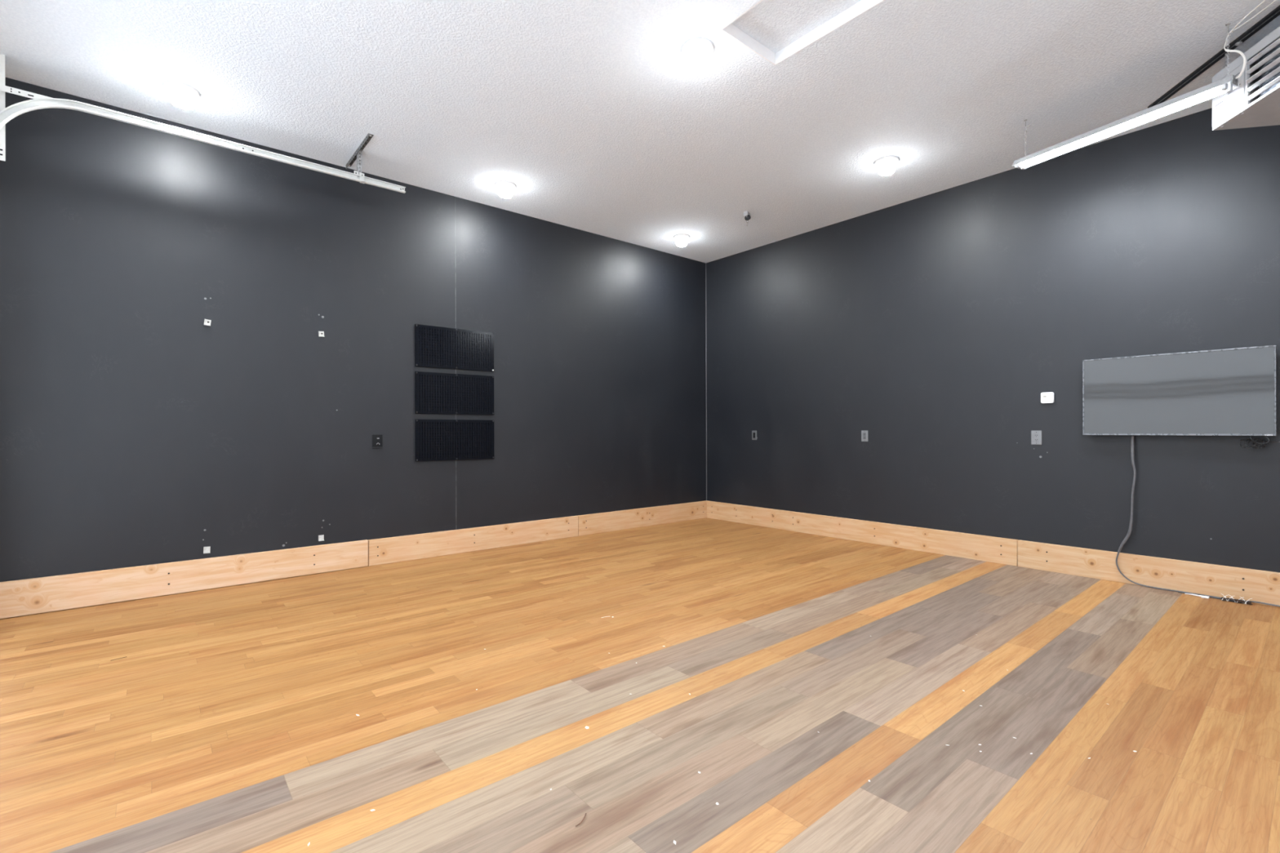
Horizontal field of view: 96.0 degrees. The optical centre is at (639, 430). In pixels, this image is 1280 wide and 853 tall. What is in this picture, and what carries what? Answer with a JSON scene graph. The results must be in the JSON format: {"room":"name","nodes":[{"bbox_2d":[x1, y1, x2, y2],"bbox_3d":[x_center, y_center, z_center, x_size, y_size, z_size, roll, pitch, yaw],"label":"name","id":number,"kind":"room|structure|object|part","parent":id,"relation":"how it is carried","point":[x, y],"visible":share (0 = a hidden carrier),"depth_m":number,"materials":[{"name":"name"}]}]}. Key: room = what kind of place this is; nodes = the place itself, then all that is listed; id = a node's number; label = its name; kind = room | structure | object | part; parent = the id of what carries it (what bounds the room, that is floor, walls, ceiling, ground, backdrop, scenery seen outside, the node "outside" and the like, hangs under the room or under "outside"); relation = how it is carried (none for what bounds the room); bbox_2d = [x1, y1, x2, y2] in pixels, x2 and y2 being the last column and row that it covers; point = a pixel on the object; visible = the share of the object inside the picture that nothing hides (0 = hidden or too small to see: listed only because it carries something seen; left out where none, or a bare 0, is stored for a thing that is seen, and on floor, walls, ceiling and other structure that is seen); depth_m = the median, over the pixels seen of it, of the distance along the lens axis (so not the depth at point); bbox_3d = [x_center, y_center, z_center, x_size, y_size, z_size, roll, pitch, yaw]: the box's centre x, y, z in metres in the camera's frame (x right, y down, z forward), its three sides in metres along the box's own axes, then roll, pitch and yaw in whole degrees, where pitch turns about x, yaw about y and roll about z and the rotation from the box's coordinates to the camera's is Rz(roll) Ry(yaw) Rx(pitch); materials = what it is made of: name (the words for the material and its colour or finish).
{"room":"garage","nodes":[
{"label":"garage","id":0,"kind":"room"},
{"bbox_2d":[0,76,706,582],"bbox_3d":[-1.707,-0.536,6.015,7.020,3.650,0.100,0,0,-40],"label":"wall","id":1,"kind":"structure","parent":0,"point":[135,430],"depth_m":4.84,"materials":[{"name":"grey paint"}]},
{"bbox_2d":[203,546,210,553],"bbox_3d":[-3.395,0.940,4.518,0.044,0.050,0.022,0,0,-40],"label":"clip","id":2,"kind":"object","parent":1,"relation":"attached to","point":[206,549],"visible":1,"depth_m":4.52,"materials":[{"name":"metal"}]},
{"bbox_2d":[204,319,211,326],"bbox_3d":[-3.394,-0.847,4.523,0.047,0.053,0.022,0,0,-40],"label":"clip","id":3,"kind":"object","parent":1,"relation":"attached to","point":[207,322],"visible":1,"depth_m":4.53,"materials":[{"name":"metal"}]},
{"bbox_2d":[318,534,324,541],"bbox_3d":[-2.782,0.942,5.032,0.042,0.048,0.022,0,0,-40],"label":"clip","id":4,"kind":"object","parent":1,"relation":"attached to","point":[321,538],"visible":1,"depth_m":5.04,"materials":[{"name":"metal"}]},
{"bbox_2d":[318,331,324,337],"bbox_3d":[-2.782,-0.841,5.035,0.044,0.050,0.022,0,0,-40],"label":"clip","id":5,"kind":"object","parent":1,"relation":"attached to","point":[321,334],"visible":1,"depth_m":5.04,"materials":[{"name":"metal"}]},
{"bbox_2d":[0,500,707,618],"bbox_3d":[-1.654,1.118,5.956,6.820,0.241,0.053,0,0,-40],"label":"baseboard","id":6,"kind":"structure","parent":1,"relation":"attached to","point":[20,597],"depth_m":4.85,"materials":[{"name":"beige wood"}]},
{"bbox_2d":[372,434,382,448],"bbox_3d":[-2.427,0.102,5.331,0.092,0.122,0.022,0,0,-40],"label":"wall outlet","id":7,"kind":"object","parent":1,"relation":"attached to","point":[377,439],"visible":1,"depth_m":5.33,"materials":[{"name":"black plastic"}]},
{"bbox_2d":[375,437,379,444],"bbox_3d":[-2.429,0.102,5.333,0.034,0.072,0.003,0,0,-40],"label":"receptacle","id":8,"kind":"object","parent":7,"relation":"attached to","point":[377,439],"depth_m":5.33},
{"bbox_2d":[414,324,493,371],"bbox_3d":[-1.853,-0.821,5.811,0.813,0.406,0.023,0,0,-40],"label":"wall panel","id":9,"kind":"object","parent":1,"relation":"attached to","point":[438,347],"visible":1,"depth_m":5.78,"materials":[{"name":"black metal"}]},
{"bbox_2d":[414,371,493,414],"bbox_3d":[-1.852,-0.365,5.811,0.813,0.406,0.023,0,0,-40],"label":"wall panel","id":10,"kind":"object","parent":1,"relation":"attached to","point":[435,393],"visible":1,"depth_m":5.79,"materials":[{"name":"black metal"}]},
{"bbox_2d":[414,419,493,461],"bbox_3d":[-1.850,0.097,5.811,0.813,0.406,0.023,0,0,-40],"label":"wall panel","id":11,"kind":"object","parent":1,"relation":"attached to","point":[434,439],"visible":1,"depth_m":5.79,"materials":[{"name":"black metal"}]},
{"bbox_2d":[705,262,706,500],"bbox_3d":[0.938,-0.686,8.162,0.006,3.365,0.006,0,0,-40],"label":"trim","id":12,"kind":"structure","parent":1,"relation":"attached to","point":[705,263],"depth_m":8.16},
{"bbox_2d":[0,517,1279,852],"bbox_3d":[0.289,1.234,3.509,6.985,0.001,6.300,0,0,-40],"label":"floor","id":13,"kind":"structure","parent":0,"point":[228,722],"depth_m":2.52,"materials":[{"name":"wood"}]},
{"bbox_2d":[1184,593,1209,598],"bbox_3d":[4.088,1.216,4.232,0.040,0.013,0.131,0,0,-40],"label":"connector","id":14,"kind":"object","parent":13,"relation":"on","point":[1202,597],"visible":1,"depth_m":4.21,"materials":[{"name":"plastic"}]},
{"bbox_2d":[1220,594,1252,604],"bbox_3d":[4.230,1.199,4.089,0.042,0.047,0.160,0,0,-40],"label":"wire bundle","id":15,"kind":"object","parent":13,"relation":"on","point":[1223,598],"visible":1,"depth_m":4.08,"materials":[{"name":"multicoloured plastic"}]},
{"bbox_2d":[0,0,1279,262],"bbox_3d":[0.342,-2.417,3.562,6.820,0.100,6.300,0,0,-40],"label":"ceiling","id":16,"kind":"structure","parent":0,"point":[595,112],"depth_m":3.98,"materials":[{"name":"white paint"}]},
{"bbox_2d":[163,80,199,109],"bbox_3d":[-3.169,-2.299,3.986,0.200,0.117,0.200,0,0,-30],"label":"ceiling light","id":17,"kind":"object","parent":16,"relation":"attached to","point":[183,95],"visible":1,"depth_m":3.94,"materials":[{"name":"white"}]},
{"bbox_3d":[-3.169,-2.288,3.986,0.156,0.097,0.156,0,0,-30],"label":"glass globe","id":18,"kind":"part","parent":17,"relation":"part of","materials":[{"name":"white glass"}]},
{"bbox_2d":[346,133,373,183],"bbox_3d":[-2.375,-2.220,4.859,0.079,0.278,0.710,0,0,-40],"label":"hanger","id":19,"kind":"object","parent":16,"relation":"attached to","point":[357,155],"visible":1,"depth_m":4.84,"materials":[{"name":"metal"}]},
{"bbox_2d":[0,84,405,193],"bbox_3d":[-3.051,-1.401,4.307,2.500,1.493,0.106,0,0,-40],"label":"door track","id":20,"kind":"object","parent":19,"relation":"hanging from","point":[38,101],"visible":1,"depth_m":4.01,"materials":[{"name":"white metal"}]},
{"bbox_2d":[494,180,515,198],"bbox_3d":[-1.296,-2.304,5.548,0.200,0.117,0.200,0,0,-40],"label":"ceiling light","id":21,"kind":"object","parent":16,"relation":"attached to","point":[505,188],"visible":1,"depth_m":5.49,"materials":[{"name":"white"}]},
{"bbox_3d":[-1.296,-2.294,5.548,0.156,0.097,0.156,0,0,-40],"label":"glass globe","id":22,"kind":"part","parent":21,"relation":"part of","materials":[{"name":"white glass"}]},
{"bbox_2d":[673,233,689,246],"bbox_3d":[0.508,-2.308,7.039,0.200,0.117,0.200,0,0,10],"label":"ceiling light","id":23,"kind":"object","parent":16,"relation":"attached to","point":[681,239],"visible":1,"depth_m":6.98,"materials":[{"name":"white"}]},
{"bbox_3d":[0.508,-2.299,7.039,0.156,0.097,0.156,0,0,10],"label":"glass globe","id":24,"kind":"part","parent":23,"relation":"part of","materials":[{"name":"white glass"}]},
{"bbox_2d":[681,37,714,71],"bbox_3d":[0.358,-2.308,3.574,0.200,0.117,0.200,0,0,20],"label":"ceiling light","id":25,"kind":"object","parent":16,"relation":"attached to","point":[696,52],"visible":1,"depth_m":3.52,"materials":[{"name":"white"}]},
{"bbox_3d":[0.358,-2.298,3.574,0.156,0.097,0.156,0,0,20],"label":"glass globe","id":26,"kind":"part","parent":25,"relation":"part of","materials":[{"name":"white glass"}]},
{"bbox_2d":[743,211,751,226],"bbox_3d":[1.169,-2.299,6.284,0.056,0.139,0.108,0,0,30],"label":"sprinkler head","id":27,"kind":"object","parent":16,"relation":"hanging from","point":[746,215],"visible":1,"depth_m":6.27,"materials":[{"name":"metal"}]},
{"bbox_2d":[720,0,884,65],"bbox_3d":[1.120,-2.411,3.042,0.523,0.084,1.384,0,0,-40],"label":"trim","id":28,"kind":"structure","parent":16,"relation":"attached to","point":[863,6],"depth_m":3.50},
{"bbox_2d":[731,0,861,53],"bbox_3d":[1.120,-2.453,3.042,0.507,0.022,1.368,0,0,-40],"label":"panel","id":29,"kind":"object","parent":28,"relation":"attached to","point":[775,24],"visible":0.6,"depth_m":3.42,"materials":[{"name":"white plastic"}]},
{"bbox_2d":[874,155,898,175],"bbox_3d":[2.173,-2.313,5.075,0.200,0.117,0.200,0,0,-20],"label":"ceiling light","id":30,"kind":"object","parent":16,"relation":"attached to","point":[886,165],"visible":1,"depth_m":5.02,"materials":[{"name":"white"}]},
{"bbox_3d":[2.173,-2.303,5.075,0.156,0.097,0.156,0,0,-20],"label":"glass globe","id":31,"kind":"part","parent":30,"relation":"part of","materials":[{"name":"white glass"}]},
{"bbox_2d":[1012,0,1265,169],"bbox_3d":[3.248,-2.179,3.696,0.316,0.390,1.712,0,0,-15],"label":"door track","id":32,"kind":"object","parent":16,"relation":"hanging from","point":[1226,85],"depth_m":3.73,"materials":[{"name":"white metal"}]},
{"bbox_3d":[2.955,-2.229,4.404,0.022,0.289,0.035,0,0,-40],"label":"chain","id":33,"kind":"part","parent":32,"relation":"part of","materials":[{"name":"silver metal"}]},
{"bbox_3d":[3.446,-2.026,3.337,0.068,0.051,0.004,0,2,-24],"label":"plate","id":34,"kind":"part","parent":32,"relation":"part of","materials":[{"name":"grey metal"}]},
{"bbox_3d":[3.392,-2.196,3.106,0.044,0.334,0.572,0,0,11],"label":"supply cord","id":35,"kind":"part","parent":32,"relation":"part of","materials":[{"name":"white plastic"}]},
{"bbox_2d":[1147,4,1279,107],"bbox_3d":[3.607,-2.362,3.255,0.056,0.026,1.970,0,0,9],"label":"rail","id":36,"kind":"object","parent":16,"relation":"attached to","point":[1274,13],"visible":0.92,"depth_m":3.64,"materials":[{"name":"black metal"}]},
{"bbox_2d":[1225,22,1234,75],"bbox_3d":[3.443,-2.212,3.364,0.022,0.327,0.035,0,0,-40],"label":"chain","id":37,"kind":"object","parent":16,"relation":"hanging from","point":[1228,24],"visible":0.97,"depth_m":3.37,"materials":[{"name":"metal"}]},
{"bbox_2d":[1232,0,1275,31],"bbox_3d":[3.428,-2.327,3.112,0.017,0.039,0.498,0,0,4],"label":"string","id":38,"kind":"object","parent":37,"relation":"attached to","point":[1274,0],"visible":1,"depth_m":3.21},
{"bbox_2d":[1212,26,1279,130],"bbox_3d":[3.835,-2.135,3.260,0.568,0.481,0.700,0,0,11],"label":"heater","id":39,"kind":"object","parent":16,"relation":"hanging from","point":[1256,102],"visible":0.95,"depth_m":3.42,"materials":[{"name":"white metal"}]},
{"bbox_3d":[3.676,-2.300,3.615,0.009,0.128,0.009,0,0,-12],"label":"threaded rod","id":40,"kind":"part","parent":39,"relation":"part of","materials":[{"name":"metal"}]},
{"bbox_3d":[3.610,-2.048,3.532,0.016,0.263,0.239,0,0,11],"label":"access panel","id":41,"kind":"part","parent":39,"relation":"part of","materials":[{"name":"white metal"}]},
{"bbox_3d":[3.846,-1.903,3.258,0.548,0.003,0.700,0,0,11],"label":"panel","id":42,"kind":"part","parent":39,"relation":"part of","materials":[{"name":"white metal"}]},
{"bbox_3d":[3.845,-2.070,3.258,0.548,0.332,0.700,0,0,11],"label":"casing","id":43,"kind":"part","parent":39,"relation":"part of","materials":[{"name":"white metal"}]},
{"bbox_2d":[706,107,1279,573],"bbox_3d":[3.000,-0.549,5.783,0.100,3.650,6.300,0,0,-40],"label":"wall","id":44,"kind":"structure","parent":0,"point":[936,326],"depth_m":5.22,"materials":[{"name":"grey paint"}]},
{"bbox_2d":[751,431,756,439],"bbox_3d":[1.489,0.066,7.503,0.010,0.120,0.076,0,0,-40],"label":"wall outlet","id":45,"kind":"object","parent":44,"relation":"attached to","point":[753,433],"visible":1,"depth_m":7.50,"materials":[{"name":"grey plastic"}]},
{"bbox_2d":[861,430,867,441],"bbox_3d":[2.469,0.064,6.333,0.010,0.120,0.076,0,0,-40],"label":"wall outlet","id":46,"kind":"object","parent":44,"relation":"attached to","point":[864,433],"visible":1,"depth_m":6.33,"materials":[{"name":"grey plastic"}]},
{"bbox_2d":[862,432,866,439],"bbox_3d":[2.466,0.064,6.331,0.003,0.072,0.034,0,0,-40],"label":"receptacle","id":47,"kind":"object","parent":46,"relation":"attached to","point":[864,433],"depth_m":6.33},
{"bbox_2d":[706,501,1279,607],"bbox_3d":[2.963,1.109,5.723,0.041,0.235,6.261,0,0,-40],"label":"baseboard","id":48,"kind":"structure","parent":44,"relation":"attached to","point":[1206,579],"depth_m":5.07,"materials":[{"name":"brown wood"}]},
{"bbox_2d":[1031,430,1041,444],"bbox_3d":[3.506,0.066,5.095,0.010,0.126,0.080,0,0,-40],"label":"wall outlet","id":49,"kind":"object","parent":44,"relation":"attached to","point":[1036,435],"visible":1,"depth_m":5.09,"materials":[{"name":"white plastic"}]},
{"bbox_2d":[1034,433,1038,441],"bbox_3d":[3.503,0.066,5.093,0.003,0.072,0.034,0,0,-40],"label":"receptacle","id":50,"kind":"object","parent":49,"relation":"attached to","point":[1036,435],"depth_m":5.09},
{"bbox_2d":[1040,391,1053,403],"bbox_3d":[3.553,-0.283,5.025,0.026,0.094,0.094,0,0,-40],"label":"thermostat","id":51,"kind":"object","parent":44,"relation":"attached to","point":[1046,397],"visible":1,"depth_m":5.01,"materials":[{"name":"white plastic"}]},
{"bbox_2d":[1082,345,1276,435],"bbox_3d":[4.046,-0.271,4.389,0.086,0.622,1.078,0,0,-40],"label":"television","id":52,"kind":"object","parent":44,"relation":"attached to","point":[1228,392],"visible":1,"depth_m":4.31,"materials":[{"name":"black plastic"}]},
{"bbox_2d":[1115,435,1279,607],"bbox_3d":[4.215,0.632,4.184,0.052,1.178,1.192,0,0,-40],"label":"power cord","id":53,"kind":"object","parent":52,"relation":"hanging from","point":[1130,529],"visible":1,"depth_m":4.56,"materials":[{"name":"plastic"}]},
{"bbox_2d":[1239,435,1279,448],"bbox_3d":[4.376,0.082,3.976,0.039,0.093,0.334,0,0,-40],"label":"cable coil","id":54,"kind":"object","parent":52,"relation":"hanging from","point":[1255,442],"visible":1,"depth_m":4.04,"materials":[{"name":"black plastic"}]},
{"bbox_3d":[-2.305,-0.534,1.340,0.100,3.650,6.300,0,0,-40],"label":"wall","id":55,"kind":"structure","parent":0,"visible":0},
{"bbox_2d":[0,53,5,160],"bbox_3d":[-4.018,-2.022,3.557,0.128,0.665,0.054,0,0,-40],"label":"bracket","id":56,"kind":"object","parent":55,"relation":"attached to","point":[2,131],"visible":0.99,"depth_m":3.61,"materials":[{"name":"white metal"}]}
]}

